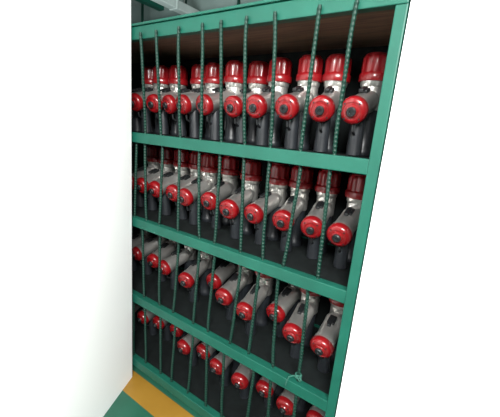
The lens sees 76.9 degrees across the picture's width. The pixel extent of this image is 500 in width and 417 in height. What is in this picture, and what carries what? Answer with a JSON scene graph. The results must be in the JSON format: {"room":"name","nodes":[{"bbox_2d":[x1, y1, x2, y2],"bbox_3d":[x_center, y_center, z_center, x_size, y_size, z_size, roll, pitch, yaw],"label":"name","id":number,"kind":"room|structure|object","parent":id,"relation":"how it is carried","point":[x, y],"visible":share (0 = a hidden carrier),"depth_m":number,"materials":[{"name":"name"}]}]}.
{"room":"equipment storage room","nodes":[
{"label":"equipment storage room","id":0,"kind":"room"},
{"bbox_2d":[0,0,131,416],"bbox_3d":[-0.781,-0.522,0.681,0.197,3.500,1.813,7,14,10],"label":"wall","id":1,"kind":"structure","parent":0,"point":[66,148],"depth_m":1.16,"materials":[{"name":"white paint"}]},
{"bbox_2d":[131,0,140,6],"bbox_3d":[-1.285,-2.463,0.844,10.000,0.100,7.650,14,16,32],"label":"ceiling","id":2,"kind":"structure","parent":0,"point":[134,3],"depth_m":5.56,"materials":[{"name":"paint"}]},
{"bbox_2d":[152,0,198,14],"bbox_3d":[-1.292,-3.010,4.193,0.160,0.410,1.650,14,16,32],"label":"air duct","id":3,"kind":"object","parent":2,"relation":"hanging from","point":[177,6],"visible":0.79,"depth_m":4.53,"materials":[{"name":"metal"}]},
{"bbox_2d":[141,0,239,21],"bbox_3d":[-1.251,-3.094,4.881,4.500,0.560,0.120,14,16,32],"label":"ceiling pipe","id":4,"kind":"object","parent":2,"relation":"hanging from","point":[238,1],"visible":0.12,"depth_m":5.20,"materials":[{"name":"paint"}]},
{"bbox_2d":[103,364,202,416],"bbox_3d":[-1.604,1.027,1.665,10.000,0.100,7.600,14,16,32],"label":"floor","id":5,"kind":"structure","parent":0,"point":[142,396],"depth_m":1.72,"materials":[{"name":"paint"}]},
{"bbox_2d":[131,0,410,416],"bbox_3d":[-0.348,0.081,1.754,1.991,1.905,0.480,14,16,32],"label":"storage rack","id":6,"kind":"object","parent":5,"relation":"on","point":[264,30],"visible":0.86,"depth_m":1.36,"materials":[{"name":"teal paint"}]},
{"bbox_2d":[132,301,148,331],"bbox_3d":[-0.767,0.637,2.116,0.108,0.376,0.272,11,15,25],"label":"power tool","id":7,"kind":"object","parent":6,"relation":"on","point":[137,306],"visible":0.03,"depth_m":2.10,"materials":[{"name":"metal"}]},
{"bbox_2d":[132,312,136,331],"bbox_3d":[-0.790,0.748,2.116,0.054,0.148,0.059,11,15,25],"label":"magazine","id":8,"kind":"object","parent":7,"relation":"on","point":[132,312],"depth_m":2.11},
{"bbox_2d":[131,66,154,132],"bbox_3d":[-0.625,-0.630,1.804,0.108,0.376,0.272,11,15,24],"label":"power tool","id":9,"kind":"object","parent":6,"relation":"on","point":[148,70],"visible":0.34,"depth_m":1.80,"materials":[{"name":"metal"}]},
{"bbox_2d":[132,110,141,131],"bbox_3d":[-0.647,-0.518,1.804,0.054,0.148,0.059,11,15,24],"label":"magazine","id":10,"kind":"object","parent":9,"relation":"on","point":[136,121],"depth_m":1.79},
{"bbox_2d":[132,228,153,270],"bbox_3d":[-0.742,0.219,2.054,0.108,0.376,0.272,13,16,30],"label":"power tool","id":11,"kind":"object","parent":6,"relation":"on","point":[136,238],"visible":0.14,"depth_m":2.04,"materials":[{"name":"metal"}]},
{"bbox_2d":[132,258,136,270],"bbox_3d":[-0.767,0.330,2.056,0.054,0.148,0.059,13,16,30],"label":"magazine","id":12,"kind":"object","parent":11,"relation":"on","point":[134,264],"depth_m":2.05,"materials":[{"name":"black plastic"}]},
{"bbox_2d":[132,145,160,206],"bbox_3d":[-0.637,-0.199,1.898,0.108,0.376,0.272,13,16,30],"label":"power tool","id":13,"kind":"object","parent":6,"relation":"on","point":[152,156],"visible":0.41,"depth_m":1.89,"materials":[{"name":"metal"}]},
{"bbox_2d":[136,190,143,206],"bbox_3d":[-0.662,-0.088,1.899,0.054,0.148,0.059,13,16,30],"label":"magazine","id":14,"kind":"object","parent":13,"relation":"on","point":[140,196],"depth_m":1.89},
{"bbox_2d":[131,65,169,133],"bbox_3d":[-0.548,-0.607,1.737,0.108,0.376,0.272,12,15,28],"label":"power tool","id":15,"kind":"object","parent":6,"relation":"on","point":[136,98],"visible":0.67,"depth_m":1.73,"materials":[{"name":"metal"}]},
{"bbox_2d":[141,107,151,132],"bbox_3d":[-0.572,-0.496,1.738,0.054,0.148,0.059,12,15,28],"label":"magazine","id":16,"kind":"object","parent":15,"relation":"on","point":[149,130],"depth_m":1.72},
{"bbox_2d":[132,235,168,274],"bbox_3d":[-0.628,0.237,2.020,0.108,0.376,0.272,17,18,41],"label":"power tool","id":17,"kind":"object","parent":6,"relation":"on","point":[151,245],"visible":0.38,"depth_m":1.98,"materials":[{"name":"metal"}]},
{"bbox_2d":[144,255,151,274],"bbox_3d":[-0.658,0.347,2.025,0.054,0.148,0.059,17,18,41],"label":"magazine","id":18,"kind":"object","parent":17,"relation":"on","point":[148,269],"depth_m":2.01,"materials":[{"name":"grey metal"}]},
{"bbox_2d":[137,309,163,335],"bbox_3d":[-0.618,0.655,2.093,0.108,0.376,0.272,16,17,38],"label":"power tool","id":19,"kind":"object","parent":6,"relation":"on","point":[149,315],"visible":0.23,"depth_m":2.02,"materials":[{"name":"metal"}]},
{"bbox_2d":[149,318,156,335],"bbox_3d":[-0.646,0.765,2.097,0.054,0.148,0.059,16,17,38],"label":"magazine","id":20,"kind":"object","parent":19,"relation":"on","point":[152,330],"depth_m":2.08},
{"bbox_2d":[137,146,175,210],"bbox_3d":[-0.546,-0.177,1.842,0.108,0.376,0.272,13,16,31],"label":"power tool","id":21,"kind":"object","parent":6,"relation":"on","point":[168,166],"visible":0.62,"depth_m":1.83,"materials":[{"name":"metal"}]},
{"bbox_2d":[147,192,156,210],"bbox_3d":[-0.571,-0.066,1.844,0.054,0.148,0.059,13,16,31],"label":"magazine","id":22,"kind":"object","parent":21,"relation":"on","point":[152,201],"depth_m":1.83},
{"bbox_2d":[152,315,171,340],"bbox_3d":[-0.509,0.674,2.055,0.108,0.376,0.272,16,17,38],"label":"power tool","id":23,"kind":"object","parent":6,"relation":"on","point":[165,324],"visible":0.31,"depth_m":2.00,"materials":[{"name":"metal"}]},
{"bbox_2d":[164,323,171,340],"bbox_3d":[-0.537,0.784,2.059,0.054,0.148,0.059,16,17,38],"label":"magazine","id":24,"kind":"object","parent":23,"relation":"on","point":[167,334],"depth_m":2.04,"materials":[{"name":"grey metal"}]},
{"bbox_2d":[147,239,182,281],"bbox_3d":[-0.520,0.263,1.954,0.108,0.376,0.272,12,15,28],"label":"power tool","id":25,"kind":"object","parent":6,"relation":"on","point":[167,248],"visible":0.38,"depth_m":1.91,"materials":[{"name":"metal"}]},
{"bbox_2d":[161,273,166,281],"bbox_3d":[-0.544,0.374,1.955,0.054,0.148,0.059,12,15,28],"label":"magazine","id":26,"kind":"object","parent":25,"relation":"on","point":[163,277],"depth_m":1.95,"materials":[{"name":"grey metal"}]},
{"bbox_2d":[146,65,187,135],"bbox_3d":[-0.442,-0.587,1.692,0.108,0.376,0.272,11,15,25],"label":"power tool","id":27,"kind":"object","parent":6,"relation":"on","point":[152,99],"visible":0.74,"depth_m":1.69,"materials":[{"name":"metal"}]},
{"bbox_2d":[158,110,168,134],"bbox_3d":[-0.464,-0.475,1.692,0.054,0.148,0.059,11,15,24],"label":"magazine","id":28,"kind":"object","parent":27,"relation":"on","point":[165,128],"depth_m":1.68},
{"bbox_2d":[148,149,190,214],"bbox_3d":[-0.445,-0.150,1.766,0.108,0.376,0.272,14,16,34],"label":"power tool","id":29,"kind":"object","parent":6,"relation":"on","point":[169,178],"visible":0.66,"depth_m":1.75,"materials":[{"name":"metal"}]},
{"bbox_2d":[161,193,170,214],"bbox_3d":[-0.471,-0.040,1.769,0.054,0.148,0.059,14,16,34],"label":"magazine","id":30,"kind":"object","parent":29,"relation":"on","point":[166,206],"depth_m":1.75,"materials":[{"name":"grey metal"}]},
{"bbox_2d":[169,324,187,338],"bbox_3d":[-0.397,0.696,2.006,0.108,0.376,0.272,13,15,29],"label":"power tool","id":31,"kind":"object","parent":6,"relation":"on","point":[180,333],"visible":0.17,"depth_m":1.91,"materials":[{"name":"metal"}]},
{"bbox_2d":[161,245,197,289],"bbox_3d":[-0.418,0.293,1.865,0.108,0.376,0.272,17,18,40],"label":"power tool","id":32,"kind":"object","parent":6,"relation":"on","point":[188,255],"visible":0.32,"depth_m":1.84,"materials":[{"name":"metal"}]},
{"bbox_2d":[170,270,178,289],"bbox_3d":[-0.447,0.403,1.870,0.054,0.148,0.059,17,18,40],"label":"magazine","id":33,"kind":"object","parent":32,"relation":"on","point":[172,275],"depth_m":1.85,"materials":[{"name":"black plastic"}]},
{"bbox_2d":[162,64,205,137],"bbox_3d":[-0.328,-0.564,1.637,0.108,0.376,0.272,17,18,41],"label":"power tool","id":34,"kind":"object","parent":6,"relation":"on","point":[168,101],"visible":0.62,"depth_m":1.62,"materials":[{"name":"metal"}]},
{"bbox_2d":[176,112,186,135],"bbox_3d":[-0.358,-0.454,1.642,0.054,0.148,0.059,17,18,41],"label":"magazine","id":35,"kind":"object","parent":34,"relation":"on","point":[183,119],"depth_m":1.63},
{"bbox_2d":[166,151,205,219],"bbox_3d":[-0.342,-0.129,1.715,0.108,0.376,0.272,13,16,30],"label":"power tool","id":36,"kind":"object","parent":6,"relation":"on","point":[171,190],"visible":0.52,"depth_m":1.70,"materials":[{"name":"metal"}]},
{"bbox_2d":[179,203,187,219],"bbox_3d":[-0.366,-0.018,1.717,0.054,0.148,0.059,13,16,30],"label":"magazine","id":37,"kind":"object","parent":36,"relation":"on","point":[183,215],"depth_m":1.71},
{"bbox_2d":[177,333,202,365],"bbox_3d":[-0.309,0.739,1.857,0.108,0.376,0.272,15,17,36],"label":"power tool","id":38,"kind":"object","parent":6,"relation":"on","point":[184,344],"visible":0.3,"depth_m":1.79,"materials":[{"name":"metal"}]},
{"bbox_2d":[188,345,197,365],"bbox_3d":[-0.336,0.849,1.861,0.054,0.148,0.059,15,17,36],"label":"magazine","id":39,"kind":"object","parent":38,"relation":"on","point":[194,360],"depth_m":1.85,"materials":[{"name":"grey metal"}]},
{"bbox_2d":[178,251,212,301],"bbox_3d":[-0.289,0.331,1.754,0.108,0.376,0.272,12,15,26],"label":"power tool","id":40,"kind":"object","parent":6,"relation":"on","point":[187,278],"visible":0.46,"depth_m":1.74,"materials":[{"name":"metal"}]},
{"bbox_2d":[189,283,198,301],"bbox_3d":[-0.312,0.443,1.754,0.054,0.148,0.059,12,15,26],"label":"magazine","id":41,"kind":"object","parent":40,"relation":"on","point":[191,290],"depth_m":1.74,"materials":[{"name":"black plastic"}]},
{"bbox_2d":[180,153,218,224],"bbox_3d":[-0.265,-0.104,1.640,0.108,0.376,0.272,13,16,31],"label":"power tool","id":42,"kind":"object","parent":6,"relation":"on","point":[209,161],"visible":0.72,"depth_m":1.63,"materials":[{"name":"metal"}]},
{"bbox_2d":[189,200,197,224],"bbox_3d":[-0.290,0.007,1.642,0.054,0.148,0.059,13,16,31],"label":"magazine","id":43,"kind":"object","parent":42,"relation":"on","point":[193,207],"depth_m":1.62,"materials":[{"name":"grey metal"}]},
{"bbox_2d":[176,62,224,138],"bbox_3d":[-0.245,-0.540,1.568,0.108,0.376,0.272,17,18,41],"label":"power tool","id":44,"kind":"object","parent":6,"relation":"on","point":[211,80],"visible":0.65,"depth_m":1.55,"materials":[{"name":"metal"}]},
{"bbox_2d":[189,110,199,137],"bbox_3d":[-0.274,-0.430,1.573,0.054,0.148,0.059,17,18,41],"label":"magazine","id":45,"kind":"object","parent":44,"relation":"on","point":[194,121],"depth_m":1.55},
{"bbox_2d":[196,342,216,370],"bbox_3d":[-0.189,0.757,1.827,0.108,0.376,0.272,17,18,41],"label":"power tool","id":46,"kind":"object","parent":6,"relation":"on","point":[200,348],"visible":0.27,"depth_m":1.75,"materials":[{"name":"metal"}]},
{"bbox_2d":[208,351,215,370],"bbox_3d":[-0.218,0.867,1.832,0.054,0.148,0.059,17,18,41],"label":"magazine","id":47,"kind":"object","parent":46,"relation":"on","point":[213,354],"depth_m":1.80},
{"bbox_2d":[196,60,242,141],"bbox_3d":[-0.133,-0.508,1.474,0.108,0.376,0.272,16,17,39],"label":"power tool","id":48,"kind":"object","parent":6,"relation":"on","point":[233,79],"visible":0.71,"depth_m":1.46,"materials":[{"name":"metal"}]},
{"bbox_2d":[209,110,219,139],"bbox_3d":[-0.162,-0.398,1.478,0.054,0.148,0.059,16,17,39],"label":"magazine","id":49,"kind":"object","parent":48,"relation":"on","point":[214,122],"depth_m":1.46,"materials":[{"name":"grey metal"}]},
{"bbox_2d":[201,155,240,228],"bbox_3d":[-0.148,-0.086,1.607,0.108,0.376,0.272,12,15,25],"label":"power tool","id":50,"kind":"object","parent":6,"relation":"on","point":[230,165],"visible":0.82,"depth_m":1.60,"materials":[{"name":"metal"}]},
{"bbox_2d":[211,203,220,228],"bbox_3d":[-0.170,0.026,1.608,0.054,0.148,0.059,12,15,25],"label":"magazine","id":51,"kind":"object","parent":50,"relation":"on","point":[213,211],"depth_m":1.60,"materials":[{"name":"grey metal"}]},
{"bbox_2d":[206,260,237,302],"bbox_3d":[-0.133,0.343,1.762,0.108,0.376,0.272,14,16,33],"label":"power tool","id":52,"kind":"object","parent":6,"relation":"on","point":[226,270],"visible":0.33,"depth_m":1.71,"materials":[{"name":"metal"}]},
{"bbox_2d":[209,352,239,385],"bbox_3d":[-0.108,0.787,1.731,0.108,0.376,0.272,15,17,37],"label":"power tool","id":53,"kind":"object","parent":6,"relation":"on","point":[215,363],"visible":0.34,"depth_m":1.67,"materials":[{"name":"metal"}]},
{"bbox_2d":[220,364,229,385],"bbox_3d":[-0.135,0.897,1.734,0.054,0.148,0.059,15,17,37],"label":"magazine","id":54,"kind":"object","parent":53,"relation":"on","point":[227,372],"depth_m":1.72,"materials":[{"name":"black metal"}]},
{"bbox_2d":[215,265,253,319],"bbox_3d":[-0.070,0.384,1.615,0.108,0.376,0.272,13,16,31],"label":"power tool","id":55,"kind":"object","parent":6,"relation":"on","point":[225,295],"visible":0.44,"depth_m":1.58,"materials":[{"name":"metal"}]},
{"bbox_2d":[226,299,235,319],"bbox_3d":[-0.095,0.495,1.617,0.054,0.148,0.059,13,16,31],"label":"magazine","id":56,"kind":"object","parent":55,"relation":"on","point":[229,310],"depth_m":1.60,"materials":[{"name":"grey metal"}]},
{"bbox_2d":[219,159,262,238],"bbox_3d":[-0.042,-0.046,1.480,0.108,0.376,0.272,12,15,27],"label":"power tool","id":57,"kind":"object","parent":6,"relation":"on","point":[230,207],"visible":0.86,"depth_m":1.47,"materials":[{"name":"metal"}]},
{"bbox_2d":[230,213,239,238],"bbox_3d":[-0.065,0.066,1.481,0.054,0.148,0.059,12,15,27],"label":"magazine","id":58,"kind":"object","parent":57,"relation":"on","point":[235,226],"depth_m":1.47,"materials":[{"name":"grey metal"}]},
{"bbox_2d":[231,363,259,398],"bbox_3d":[-0.004,0.813,1.660,0.108,0.376,0.272,11,15,24],"label":"power tool","id":59,"kind":"object","parent":6,"relation":"on","point":[241,378],"visible":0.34,"depth_m":1.58,"materials":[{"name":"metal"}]},
{"bbox_2d":[239,381,249,398],"bbox_3d":[-0.026,0.925,1.660,0.054,0.148,0.059,11,15,24],"label":"magazine","id":60,"kind":"object","parent":59,"relation":"on","point":[244,394],"depth_m":1.65,"materials":[{"name":"black metal"}]},
{"bbox_2d":[224,61,268,143],"bbox_3d":[-0.014,-0.488,1.436,0.108,0.376,0.272,13,16,31],"label":"power tool","id":61,"kind":"object","parent":6,"relation":"on","point":[258,71],"visible":0.72,"depth_m":1.43,"materials":[{"name":"metal"}]},
{"bbox_2d":[235,112,246,142],"bbox_3d":[-0.039,-0.377,1.437,0.054,0.148,0.059,13,16,31],"label":"magazine","id":62,"kind":"object","parent":61,"relation":"on","point":[239,133],"depth_m":1.42,"materials":[{"name":"black plastic"}]},
{"bbox_2d":[236,271,273,334],"bbox_3d":[0.030,0.418,1.510,0.108,0.376,0.272,12,15,28],"label":"power tool","id":63,"kind":"object","parent":6,"relation":"on","point":[244,308],"visible":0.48,"depth_m":1.50,"materials":[{"name":"metal"}]},
{"bbox_2d":[245,312,256,334],"bbox_3d":[0.006,0.529,1.511,0.054,0.148,0.059,12,15,28],"label":"magazine","id":64,"kind":"object","parent":63,"relation":"on","point":[247,326],"depth_m":1.50,"materials":[{"name":"black plastic"}]},
{"bbox_2d":[244,162,290,244],"bbox_3d":[0.078,-0.024,1.432,0.108,0.376,0.272,14,16,34],"label":"power tool","id":65,"kind":"object","parent":6,"relation":"on","point":[279,178],"visible":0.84,"depth_m":1.42,"materials":[{"name":"metal"}]},
{"bbox_2d":[254,220,266,244],"bbox_3d":[0.052,0.087,1.434,0.054,0.148,0.059,14,16,34],"label":"magazine","id":66,"kind":"object","parent":65,"relation":"on","point":[258,233],"depth_m":1.42,"materials":[{"name":"black plastic"}]},
{"bbox_2d":[246,57,291,146],"bbox_3d":[0.078,-0.455,1.332,0.108,0.376,0.272,13,15,29],"label":"power tool","id":67,"kind":"object","parent":6,"relation":"on","point":[258,106],"visible":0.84,"depth_m":1.32,"materials":[{"name":"metal"}]},
{"bbox_2d":[255,112,268,145],"bbox_3d":[0.054,-0.344,1.333,0.054,0.148,0.059,13,15,29],"label":"magazine","id":68,"kind":"object","parent":67,"relation":"on","point":[262,129],"depth_m":1.32,"materials":[{"name":"grey metal"}]},
{"bbox_2d":[256,376,284,407],"bbox_3d":[0.127,0.835,1.618,0.108,0.376,0.272,13,16,30],"label":"power tool","id":69,"kind":"object","parent":6,"relation":"on","point":[262,385],"visible":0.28,"depth_m":1.54,"materials":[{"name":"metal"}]},
{"bbox_2d":[264,390,274,407],"bbox_3d":[0.103,0.946,1.620,0.054,0.148,0.059,13,16,30],"label":"magazine","id":70,"kind":"object","parent":69,"relation":"on","point":[272,398],"depth_m":1.61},
{"bbox_2d":[266,283,301,337],"bbox_3d":[0.180,0.431,1.511,0.108,0.376,0.272,14,16,34],"label":"power tool","id":71,"kind":"object","parent":6,"relation":"on","point":[288,299],"visible":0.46,"depth_m":1.47,"materials":[{"name":"metal"}]},
{"bbox_2d":[276,315,286,337],"bbox_3d":[0.153,0.541,1.514,0.054,0.148,0.059,14,16,34],"label":"magazine","id":72,"kind":"object","parent":71,"relation":"on","point":[280,325],"depth_m":1.50,"materials":[{"name":"black plastic"}]},
{"bbox_2d":[276,389,305,416],"bbox_3d":[0.224,0.864,1.532,0.108,0.376,0.272,14,16,32],"label":"power tool","id":73,"kind":"object","parent":6,"relation":"on","point":[284,402],"visible":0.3,"depth_m":1.45,"materials":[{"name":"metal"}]},
{"bbox_2d":[272,165,313,251],"bbox_3d":[0.185,-0.001,1.375,0.108,0.376,0.272,12,15,25],"label":"power tool","id":74,"kind":"object","parent":6,"relation":"on","point":[281,218],"visible":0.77,"depth_m":1.37,"materials":[{"name":"metal"}]},
{"bbox_2d":[279,227,292,251],"bbox_3d":[0.162,0.111,1.376,0.054,0.148,0.059,12,15,25],"label":"magazine","id":75,"kind":"object","parent":74,"relation":"on","point":[283,238],"depth_m":1.37,"materials":[{"name":"grey metal"}]},
{"bbox_2d":[285,372,301,385],"bbox_3d":[0.178,0.675,1.250,0.064,0.061,0.042,11,15,24],"label":"cord","id":76,"kind":"object","parent":6,"relation":"attached to","point":[296,376],"visible":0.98,"depth_m":1.24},
{"bbox_2d":[275,54,322,149],"bbox_3d":[0.192,-0.424,1.246,0.108,0.376,0.272,13,16,29],"label":"power tool","id":77,"kind":"object","parent":6,"relation":"on","point":[289,107],"visible":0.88,"depth_m":1.24,"materials":[{"name":"metal"}]},
{"bbox_2d":[284,113,299,148],"bbox_3d":[0.168,-0.313,1.247,0.054,0.148,0.059,13,16,29],"label":"magazine","id":78,"kind":"object","parent":77,"relation":"on","point":[291,136],"depth_m":1.23,"materials":[{"name":"black plastic"}]},
{"bbox_2d":[282,288,320,358],"bbox_3d":[0.231,0.467,1.379,0.108,0.376,0.272,12,15,28],"label":"power tool","id":79,"kind":"object","parent":6,"relation":"on","point":[292,330],"visible":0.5,"depth_m":1.36,"materials":[{"name":"metal"}]},
{"bbox_2d":[289,343,300,358],"bbox_3d":[0.207,0.578,1.381,0.054,0.148,0.059,12,15,28],"label":"magazine","id":80,"kind":"object","parent":79,"relation":"on","point":[294,352],"depth_m":1.37,"materials":[{"name":"black plastic"}]},
{"bbox_2d":[306,405,325,416],"bbox_3d":[0.353,0.890,1.470,0.108,0.376,0.272,14,16,32],"label":"power tool","id":81,"kind":"object","parent":6,"relation":"on","point":[314,411],"visible":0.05,"depth_m":1.39,"materials":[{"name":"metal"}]},
{"bbox_2d":[300,169,341,258],"bbox_3d":[0.292,0.023,1.316,0.108,0.376,0.272,11,15,25],"label":"power tool","id":82,"kind":"object","parent":6,"relation":"on","point":[311,225],"visible":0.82,"depth_m":1.31,"materials":[{"name":"metal"}]},
{"bbox_2d":[306,236,320,258],"bbox_3d":[0.270,0.135,1.317,0.054,0.148,0.059,11,15,25],"label":"magazine","id":83,"kind":"object","parent":82,"relation":"on","point":[312,248],"depth_m":1.30,"materials":[{"name":"black plastic"}]},
{"bbox_2d":[310,298,343,372],"bbox_3d":[0.340,0.494,1.308,0.108,0.376,0.272,14,16,32],"label":"power tool","id":84,"kind":"object","parent":6,"relation":"on","point":[323,343],"visible":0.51,"depth_m":1.26,"materials":[{"name":"metal"}]},
{"bbox_2d":[317,355,331,372],"bbox_3d":[0.314,0.604,1.310,0.054,0.148,0.059,14,16,32],"label":"magazine","id":85,"kind":"object","parent":84,"relation":"on","point":[323,365],"depth_m":1.30,"materials":[{"name":"black metal"}]},
{"bbox_2d":[308,54,351,152],"bbox_3d":[0.298,-0.402,1.194,0.108,0.376,0.272,11,15,23],"label":"power tool","id":86,"kind":"object","parent":6,"relation":"on","point":[323,108],"visible":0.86,"depth_m":1.18,"materials":[{"name":"metal"}]},
{"bbox_2d":[313,118,330,151],"bbox_3d":[0.277,-0.291,1.194,0.054,0.148,0.059,11,15,23],"label":"magazine","id":87,"kind":"object","parent":86,"relation":"on","point":[322,137],"depth_m":1.18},
{"bbox_2d":[327,173,365,268],"bbox_3d":[0.390,0.050,1.242,0.108,0.376,0.272,14,16,32],"label":"power tool","id":88,"kind":"object","parent":6,"relation":"on","point":[342,233],"visible":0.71,"depth_m":1.23,"materials":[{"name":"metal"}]},
{"bbox_2d":[333,243,349,268],"bbox_3d":[0.364,0.160,1.244,0.054,0.148,0.059,14,16,32],"label":"magazine","id":89,"kind":"object","parent":88,"relation":"on","point":[341,257],"depth_m":1.23,"materials":[{"name":"black plastic"}]},
{"bbox_2d":[341,52,386,156],"bbox_3d":[0.408,-0.378,1.133,0.108,0.376,0.272,14,16,32],"label":"power tool","id":90,"kind":"object","parent":6,"relation":"on","point":[360,110],"visible":0.91,"depth_m":1.12,"materials":[{"name":"metal"}]},
{"bbox_2d":[346,119,364,155],"bbox_3d":[0.383,-0.267,1.135,0.054,0.148,0.059,14,16,32],"label":"magazine","id":91,"kind":"object","parent":90,"relation":"on","point":[354,145],"depth_m":1.12,"materials":[{"name":"grey metal"}]},
{"bbox_2d":[131,0,261,23],"bbox_3d":[0.674,-1.271,4.315,10.000,3.500,0.150,14,16,32],"label":"wall","id":92,"kind":"structure","parent":0,"point":[150,13],"depth_m":5.18,"materials":[{"name":"white paint"}]},
{"bbox_2d":[135,0,163,10],"bbox_3d":[-2.166,-3.251,4.349,0.120,0.159,2.390,14,16,32],"label":"trim","id":93,"kind":"structure","parent":92,"relation":"attached to","point":[149,3],"depth_m":5.14,"materials":[{"name":"teal paint"}]},
{"bbox_2d":[336,0,499,416],"bbox_3d":[1.792,-0.153,0.084,3.204,3.500,0.200,14,16,32],"label":"wall","id":94,"kind":"structure","parent":0,"point":[424,341],"depth_m":0.88,"materials":[{"name":"white paint"}]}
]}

